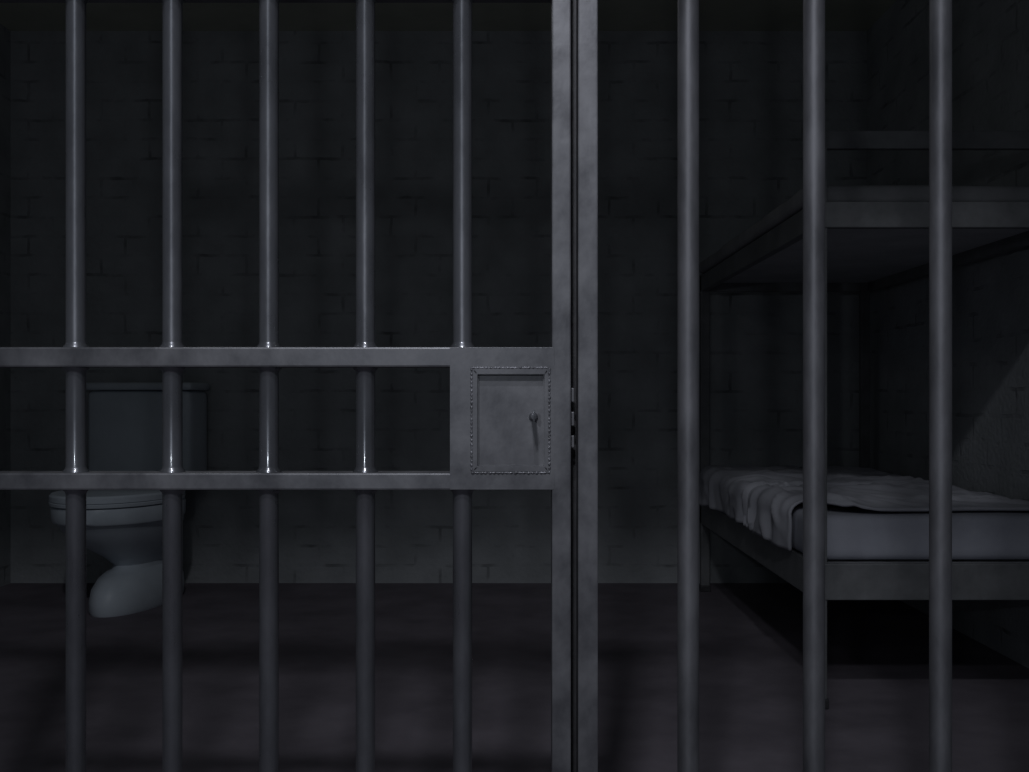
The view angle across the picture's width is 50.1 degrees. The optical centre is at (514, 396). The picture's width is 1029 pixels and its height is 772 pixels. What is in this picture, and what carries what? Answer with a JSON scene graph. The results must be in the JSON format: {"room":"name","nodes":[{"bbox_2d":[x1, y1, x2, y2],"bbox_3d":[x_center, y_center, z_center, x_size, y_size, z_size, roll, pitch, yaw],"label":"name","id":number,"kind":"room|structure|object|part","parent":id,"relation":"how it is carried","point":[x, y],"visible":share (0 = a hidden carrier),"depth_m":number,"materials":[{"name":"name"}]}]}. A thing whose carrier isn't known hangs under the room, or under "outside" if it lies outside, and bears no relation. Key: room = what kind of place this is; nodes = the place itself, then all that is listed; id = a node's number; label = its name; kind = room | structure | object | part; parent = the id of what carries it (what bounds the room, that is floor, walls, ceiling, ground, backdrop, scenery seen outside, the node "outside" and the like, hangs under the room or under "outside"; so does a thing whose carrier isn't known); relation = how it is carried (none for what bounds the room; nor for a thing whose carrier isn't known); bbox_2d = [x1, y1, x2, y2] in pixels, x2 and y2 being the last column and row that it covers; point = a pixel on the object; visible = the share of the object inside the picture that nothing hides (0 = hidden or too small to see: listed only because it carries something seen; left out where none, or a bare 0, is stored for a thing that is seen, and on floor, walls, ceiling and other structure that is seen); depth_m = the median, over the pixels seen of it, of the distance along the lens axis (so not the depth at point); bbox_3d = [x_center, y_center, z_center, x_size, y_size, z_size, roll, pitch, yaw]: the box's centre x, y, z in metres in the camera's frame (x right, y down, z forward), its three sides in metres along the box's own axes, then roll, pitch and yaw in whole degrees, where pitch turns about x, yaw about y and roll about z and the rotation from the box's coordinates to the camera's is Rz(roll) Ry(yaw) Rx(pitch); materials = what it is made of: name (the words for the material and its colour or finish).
{"room":"prison interior","nodes":[
{"label":"prison interior","id":0,"kind":"room"},
{"bbox_2d":[0,24,10,586],"bbox_3d":[-2.537,-0.535,3.350,0.200,2.870,3.940,0,0,0],"label":"wall","id":1,"kind":"structure","parent":0,"point":[5,34],"depth_m":5.26,"materials":[{"name":"grey concrete"}]},
{"bbox_2d":[11,31,866,582],"bbox_3d":[-0.366,-0.535,5.420,4.542,2.870,0.200,0,0,0],"label":"wall","id":2,"kind":"structure","parent":0,"point":[751,82],"depth_m":5.32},
{"bbox_2d":[0,0,895,30],"bbox_3d":[-0.366,-1.870,3.435,4.142,0.200,3.770,0,0,0],"label":"ceiling","id":3,"kind":"structure","parent":0,"point":[613,15],"depth_m":5.10,"materials":[{"name":"paint"}]},
{"bbox_2d":[0,583,1028,771],"bbox_3d":[-0.366,0.960,1.660,4.542,0.120,7.720,0,0,0],"label":"floor","id":4,"kind":"structure","parent":0,"point":[751,634],"depth_m":3.48,"materials":[{"name":"concrete"}]},
{"bbox_2d":[48,382,209,617],"bbox_3d":[-1.732,0.416,4.826,0.592,0.968,0.917,0,0,7],"label":"toilet","id":5,"kind":"object","parent":4,"relation":"on","point":[124,527],"visible":0.61,"depth_m":4.74,"materials":[{"name":"white ceramic"}]},
{"bbox_3d":[-1.697,0.438,4.711,0.494,0.018,0.698,0,0,7],"label":"seat","id":6,"kind":"part","parent":5,"relation":"part of","materials":[{"name":"white plastic"}]},
{"bbox_3d":[-1.697,0.412,4.711,0.492,0.034,0.694,0,0,7],"label":"seat lid","id":7,"kind":"part","parent":5,"relation":"part of","materials":[{"name":"white plastic"}]},
{"bbox_3d":[-1.690,0.674,4.764,0.488,0.452,0.783,0,0,7],"label":"bowl","id":8,"kind":"part","parent":5,"relation":"part of","materials":[{"name":"white ceramic"}]},
{"bbox_3d":[-1.723,0.200,5.175,0.505,0.460,0.215,0,0,7],"label":"tank","id":9,"kind":"part","parent":5,"relation":"part of","materials":[{"name":"white ceramic"}]},
{"bbox_3d":[-1.724,-0.050,5.169,0.525,0.037,0.233,0,0,7],"label":"tank lid","id":10,"kind":"part","parent":5,"relation":"part of","materials":[{"name":"white ceramic"}]},
{"bbox_2d":[699,130,1028,708],"bbox_3d":[1.262,0.066,4.145,0.808,1.669,1.958,0,0,0],"label":"bunk bed","id":11,"kind":"object","parent":4,"relation":"on","point":[870,246],"visible":0.57,"depth_m":3.57,"materials":[{"name":"metal"}]},
{"bbox_3d":[0.882,0.162,5.100,0.040,1.464,0.040,0,0,0],"label":"post","id":12,"kind":"part","parent":11,"relation":"part of","materials":[{"name":"metal"}]},
{"bbox_3d":[0.877,-0.525,4.145,0.030,0.074,1.946,0,0,0],"label":"rail","id":13,"kind":"part","parent":11,"relation":"part of","materials":[{"name":"metal"}]},
{"bbox_3d":[0.877,0.532,4.145,0.030,0.105,1.946,0,0,0],"label":"rail","id":14,"kind":"part","parent":11,"relation":"part of","materials":[{"name":"metal"}]},
{"bbox_3d":[1.262,-0.525,5.107,0.792,0.074,0.026,0,0,0],"label":"rail","id":15,"kind":"part","parent":11,"relation":"part of","materials":[{"name":"metal"}]},
{"bbox_3d":[0.882,0.062,3.190,0.040,1.663,0.040,0,0,0],"label":"post","id":16,"kind":"part","parent":11,"relation":"part of","materials":[{"name":"metal"}]},
{"bbox_2d":[699,185,1028,273],"bbox_3d":[1.253,-0.595,4.145,0.814,0.059,1.866,0,0,0],"label":"mattress","id":17,"kind":"object","parent":11,"relation":"on","point":[835,193],"visible":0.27,"depth_m":3.22,"materials":[{"name":"fabric"}]},
{"bbox_3d":[1.622,0.162,5.100,0.040,1.464,0.040,0,0,0],"label":"post","id":18,"kind":"part","parent":11,"relation":"part of","materials":[{"name":"metal"}]},
{"bbox_3d":[1.262,-0.542,4.145,0.744,0.028,1.902,0,0,0],"label":"panel","id":19,"kind":"part","parent":11,"relation":"part of","materials":[{"name":"grey metal"}]},
{"bbox_2d":[791,503,1028,558],"bbox_3d":[1.260,0.411,4.145,0.796,0.135,1.865,0,0,0],"label":"mattress","id":20,"kind":"object","parent":11,"relation":"on","point":[853,532],"visible":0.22,"depth_m":3.21,"materials":[{"name":"fabric"}]},
{"bbox_2d":[699,465,1028,550],"bbox_3d":[1.209,0.387,4.101,0.787,0.195,1.715,0,0,0],"label":"blanket","id":21,"kind":"object","parent":20,"relation":"on","point":[763,499],"visible":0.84,"depth_m":3.81,"materials":[{"name":"fabric"}]},
{"bbox_3d":[1.262,-0.525,3.181,0.792,0.074,0.030,0,0,0],"label":"rail","id":22,"kind":"part","parent":11,"relation":"part of","materials":[{"name":"metal"}]},
{"bbox_3d":[1.262,0.532,3.181,0.792,0.105,0.030,0,0,0],"label":"rail","id":23,"kind":"part","parent":11,"relation":"part of","materials":[{"name":"metal"}]},
{"bbox_3d":[1.262,-0.743,3.187,0.760,0.052,0.026,0,0,0],"label":"guard rail","id":24,"kind":"part","parent":11,"relation":"part of","materials":[{"name":"metal"}]},
{"bbox_3d":[1.262,0.500,4.145,0.744,0.028,1.902,0,0,0],"label":"panel","id":25,"kind":"part","parent":11,"relation":"part of","materials":[{"name":"grey metal"}]},
{"bbox_3d":[1.647,-0.525,4.145,0.030,0.074,1.946,0,0,0],"label":"rail","id":26,"kind":"part","parent":11,"relation":"part of","materials":[{"name":"metal"}]},
{"bbox_2d":[571,0,597,771],"bbox_3d":[0.090,-0.014,1.444,0.033,0.992,0.057,0,0,0],"label":"door frame post","id":27,"kind":"object","parent":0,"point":[585,382],"depth_m":1.42,"materials":[{"name":"metal"}]},
{"bbox_2d":[0,0,573,771],"bbox_3d":[-0.375,-0.135,1.418,0.906,2.030,0.082,0,0,0],"label":"door","id":28,"kind":"structure","parent":27,"relation":"attached to","point":[512,418],"depth_m":1.43,"materials":[{"name":"metal"}]},
{"bbox_3d":[-0.377,-0.552,1.438,0.860,0.060,0.042,0,0,0],"label":"rail","id":29,"kind":"part","parent":28,"relation":"part of","materials":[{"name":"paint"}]},
{"bbox_3d":[-0.377,0.109,1.438,0.860,0.022,0.042,0,0,0],"label":"rail","id":30,"kind":"part","parent":28,"relation":"part of","materials":[{"name":"metal"}]},
{"bbox_3d":[-0.377,-0.051,1.438,0.860,0.026,0.042,0,0,0],"label":"rail","id":31,"kind":"part","parent":28,"relation":"part of","materials":[{"name":"metal"}]},
{"bbox_3d":[-0.005,0.030,1.422,0.098,0.133,0.015,0,0,0],"label":"frame","id":32,"kind":"part","parent":28,"relation":"part of","materials":[{"name":"paint"}]},
{"bbox_3d":[-0.004,0.030,1.427,0.092,0.124,0.003,0,0,0],"label":"plate","id":33,"kind":"part","parent":28,"relation":"part of","materials":[{"name":"paint"}]},
{"bbox_3d":[0.025,0.024,1.402,0.012,0.016,0.050,0,0,0],"label":"turn knob","id":34,"kind":"part","parent":28,"relation":"part of","materials":[{"name":"metal"}]},
{"bbox_2d":[677,0,698,771],"bbox_3d":[0.223,-0.014,1.444,0.027,0.992,0.057,0,0,0],"label":"bar","id":35,"kind":"object","parent":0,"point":[687,10],"depth_m":1.43,"materials":[{"name":"metal"}]},
{"bbox_2d":[803,0,824,771],"bbox_3d":[0.386,-0.014,1.444,0.027,0.992,0.057,0,0,0],"label":"bar","id":36,"kind":"object","parent":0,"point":[813,10],"depth_m":1.43,"materials":[{"name":"metal"}]},
{"bbox_2d":[929,0,951,771],"bbox_3d":[0.548,-0.014,1.444,0.028,0.992,0.057,0,0,0],"label":"bar","id":37,"kind":"object","parent":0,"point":[940,11],"depth_m":1.43,"materials":[{"name":"metal"}]},
{"bbox_2d":[867,0,1028,667],"bbox_3d":[1.805,-0.535,3.350,0.200,2.870,3.940,0,0,0],"label":"wall","id":38,"kind":"structure","parent":0,"point":[990,38],"depth_m":4.14,"materials":[{"name":"grey concrete"}]}
]}

